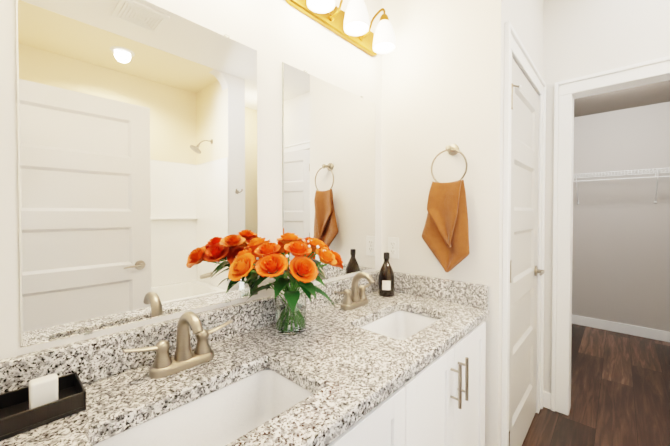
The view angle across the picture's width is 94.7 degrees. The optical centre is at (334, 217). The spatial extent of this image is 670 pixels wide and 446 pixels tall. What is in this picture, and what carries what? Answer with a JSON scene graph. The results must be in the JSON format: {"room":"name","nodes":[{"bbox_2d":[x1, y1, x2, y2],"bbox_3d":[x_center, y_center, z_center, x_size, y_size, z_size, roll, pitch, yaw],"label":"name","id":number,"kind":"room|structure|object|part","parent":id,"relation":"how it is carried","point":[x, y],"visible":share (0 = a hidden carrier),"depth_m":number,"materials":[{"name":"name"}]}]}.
{"room":"bathroom","nodes":[
{"label":"bathroom","id":0,"kind":"room"},
{"bbox_2d":[0,0,381,359],"bbox_3d":[0.034,-0.082,1.584,0.115,2.700,2.750,1,1,43],"label":"wall","id":1,"kind":"structure","parent":0,"point":[275,34],"depth_m":1.16,"materials":[{"name":"white paint"}]},
{"bbox_2d":[16,0,257,347],"bbox_3d":[-0.496,-0.162,0.915,0.008,0.910,0.620,1,1,43],"label":"mirror","id":2,"kind":"object","parent":1,"relation":"attached to","point":[137,123],"visible":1,"depth_m":0.84,"materials":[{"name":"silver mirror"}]},
{"bbox_2d":[0,270,379,393],"bbox_3d":[-0.245,0.352,1.177,0.030,0.101,1.529,1,1,43],"label":"backsplash","id":3,"kind":"structure","parent":1,"relation":"attached to","point":[93,359],"depth_m":0.79,"materials":[{"name":"grey stone"}]},
{"bbox_2d":[282,62,374,285],"bbox_3d":[0.007,-0.170,1.461,0.008,0.910,0.630,1,1,43],"label":"mirror","id":4,"kind":"object","parent":1,"relation":"attached to","point":[328,151],"visible":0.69,"depth_m":1.42,"materials":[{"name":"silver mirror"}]},
{"bbox_2d":[285,0,395,55],"bbox_3d":[0.070,-0.934,1.391,0.180,0.194,0.660,1,1,43],"label":"sconce","id":5,"kind":"object","parent":1,"relation":"attached to","point":[351,25],"visible":1,"depth_m":1.42,"materials":[{"name":"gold metal"}]},
{"bbox_2d":[381,0,507,445],"bbox_3d":[0.526,-0.082,1.583,0.610,2.700,0.115,1,1,43],"label":"wall","id":6,"kind":"structure","parent":0,"point":[442,75],"depth_m":1.48,"materials":[{"name":"white paint"}]},
{"bbox_2d":[388,237,398,258],"bbox_3d":[0.319,0.166,1.691,0.070,0.115,0.009,1,1,43],"label":"electrical outlet plate","id":7,"kind":"object","parent":6,"relation":"attached to","point":[393,246],"visible":0.92,"depth_m":1.69,"materials":[{"name":"white plastic"}]},
{"bbox_2d":[393,271,487,309],"bbox_3d":[0.473,0.347,1.536,0.537,0.101,0.028,1,1,43],"label":"backsplash","id":8,"kind":"structure","parent":6,"relation":"attached to","point":[466,293],"depth_m":1.48,"materials":[{"name":"grey stone"}]},
{"bbox_2d":[422,144,469,272],"bbox_3d":[0.521,-0.047,1.446,0.226,0.600,0.091,1,1,43],"label":"towel","id":9,"kind":"object","parent":6,"relation":"attached to","point":[445,235],"visible":1,"depth_m":1.41,"materials":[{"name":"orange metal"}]},
{"bbox_2d":[508,0,543,77],"bbox_3d":[1.042,-0.085,1.778,0.115,2.700,0.870,1,1,43],"label":"wall","id":10,"kind":"structure","parent":0,"point":[526,18],"depth_m":1.76,"materials":[{"name":"white paint"}]},
{"bbox_2d":[501,21,545,445],"bbox_3d":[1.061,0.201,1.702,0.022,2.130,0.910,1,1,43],"label":"trim","id":11,"kind":"structure","parent":10,"relation":"attached to","point":[514,46],"depth_m":1.42,"materials":[{"name":"white wood"}]},
{"bbox_2d":[509,58,544,445],"bbox_3d":[1.036,0.244,1.719,0.142,2.020,0.740,1,1,43],"label":"closet door","id":12,"kind":"structure","parent":10,"relation":"in","point":[524,270],"depth_m":1.72,"materials":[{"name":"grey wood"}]},
{"bbox_3d":[1.226,0.333,1.927,0.142,0.066,0.177,1,1,43],"label":"lever","id":13,"kind":"part","parent":12,"relation":"part of","materials":[{"name":"silver metal"}]},
{"bbox_2d":[543,391,550,408],"bbox_3d":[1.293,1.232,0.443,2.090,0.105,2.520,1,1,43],"label":"baseboard","id":14,"kind":"structure","parent":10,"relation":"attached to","point":[546,399],"depth_m":2.04,"materials":[{"name":"white wood"}]},
{"bbox_2d":[522,324,669,445],"bbox_3d":[1.435,1.301,1.010,3.250,0.050,5.985,1,1,43],"label":"floor","id":15,"kind":"structure","parent":0,"point":[620,389],"depth_m":2.17,"materials":[{"name":"brown wood"}]},
{"bbox_2d":[324,314,488,445],"bbox_3d":[-0.035,0.862,0.991,0.600,0.829,1.529,1,1,43],"label":"bathroom vanity","id":16,"kind":"object","parent":15,"relation":"on","point":[443,403],"depth_m":1.01,"materials":[{"name":"white wood"}]},
{"bbox_2d":[0,290,488,445],"bbox_3d":[-0.045,0.427,0.994,0.572,0.040,1.529,1,1,43],"label":"countertop","id":17,"kind":"structure","parent":16,"relation":"on","point":[351,367],"depth_m":0.81,"materials":[{"name":"grey stone"}]},
{"bbox_2d":[0,372,85,440],"bbox_3d":[-0.618,0.374,0.651,0.120,0.072,0.130,1,1,43],"label":"soap dish","id":18,"kind":"object","parent":17,"relation":"on","point":[40,401],"visible":1,"depth_m":0.64,"materials":[{"name":"black plastic"}]},
{"bbox_2d":[120,311,235,381],"bbox_3d":[-0.389,0.328,0.824,0.134,0.159,0.285,1,1,43],"label":"faucet","id":19,"kind":"object","parent":17,"relation":"on","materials":[{"name":"silver metal"}]},
{"bbox_2d":[84,362,315,445],"bbox_3d":[-0.256,0.530,0.678,0.305,0.181,0.493,1,1,43],"label":"sink","id":20,"kind":"object","parent":17,"relation":"in","point":[217,415],"depth_m":0.79,"materials":[{"name":"white ceramic"}]},
{"bbox_2d":[228,233,342,335],"bbox_3d":[-0.145,0.229,1.054,0.256,0.351,0.440,1,1,43],"label":"vase","id":21,"kind":"object","parent":17,"relation":"on","point":[301,272],"visible":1,"depth_m":1.02,"materials":[{"name":"orange plant"}]},
{"bbox_3d":[-0.158,0.330,1.108,0.114,0.146,0.114,1,1,43],"label":"glass","id":22,"kind":"part","parent":21,"relation":"part of","materials":[{"name":"clear glass"}]},
{"bbox_2d":[332,271,375,309],"bbox_3d":[0.119,0.320,1.376,0.134,0.159,0.285,1,1,43],"label":"faucet","id":23,"kind":"object","parent":17,"relation":"on","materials":[{"name":"silver metal"}]},
{"bbox_2d":[378,252,393,296],"bbox_3d":[0.263,0.288,1.579,0.081,0.218,0.082,1,1,43],"label":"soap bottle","id":24,"kind":"object","parent":17,"relation":"on","point":[386,281],"visible":1,"depth_m":1.55,"materials":[{"name":"black glass"}]},
{"bbox_2d":[356,306,443,341],"bbox_3d":[0.266,0.521,1.243,0.305,0.181,0.455,1,1,43],"label":"sink","id":25,"kind":"object","parent":17,"relation":"in","point":[401,323],"depth_m":1.40,"materials":[{"name":"white ceramic"}]},
{"bbox_2d":[543,0,669,392],"bbox_3d":[1.962,-0.082,1.599,2.700,2.700,0.115,1,1,43],"label":"wall","id":26,"kind":"structure","parent":0,"point":[583,37],"depth_m":1.91,"materials":[{"name":"white paint"}]},
{"bbox_2d":[551,56,669,414],"bbox_3d":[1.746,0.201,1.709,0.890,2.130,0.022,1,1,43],"label":"trim","id":27,"kind":"structure","parent":26,"relation":"attached to","point":[564,90],"depth_m":1.97,"materials":[{"name":"white wood"}]},
{"bbox_2d":[572,102,669,331],"bbox_3d":[2.937,0.040,3.531,1.750,2.400,0.115,1,1,43],"label":"wall","id":28,"kind":"structure","parent":0,"point":[621,255],"depth_m":3.31,"materials":[{"name":"grey paint"}]},
{"bbox_2d":[572,314,669,341],"bbox_3d":[2.888,1.188,3.502,1.470,0.105,0.018,1,1,43],"label":"baseboard","id":29,"kind":"structure","parent":28,"relation":"attached to","point":[651,333],"depth_m":3.30,"materials":[{"name":"white wood"}]},
{"bbox_2d":[573,168,669,203],"bbox_3d":[2.789,-0.311,3.374,1.513,0.325,0.316,1,1,43],"label":"closet shelf","id":30,"kind":"object","parent":28,"relation":"attached to","point":[657,170],"visible":0.52,"depth_m":3.12,"materials":[{"name":"white metal"}]},
{"bbox_2d":[574,80,669,116],"bbox_3d":[2.272,-1.175,2.791,1.750,0.050,2.080,1,1,43],"label":"ceiling","id":31,"kind":"structure","parent":0,"point":[649,94],"depth_m":3.02,"materials":[{"name":"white paint"}]}
]}

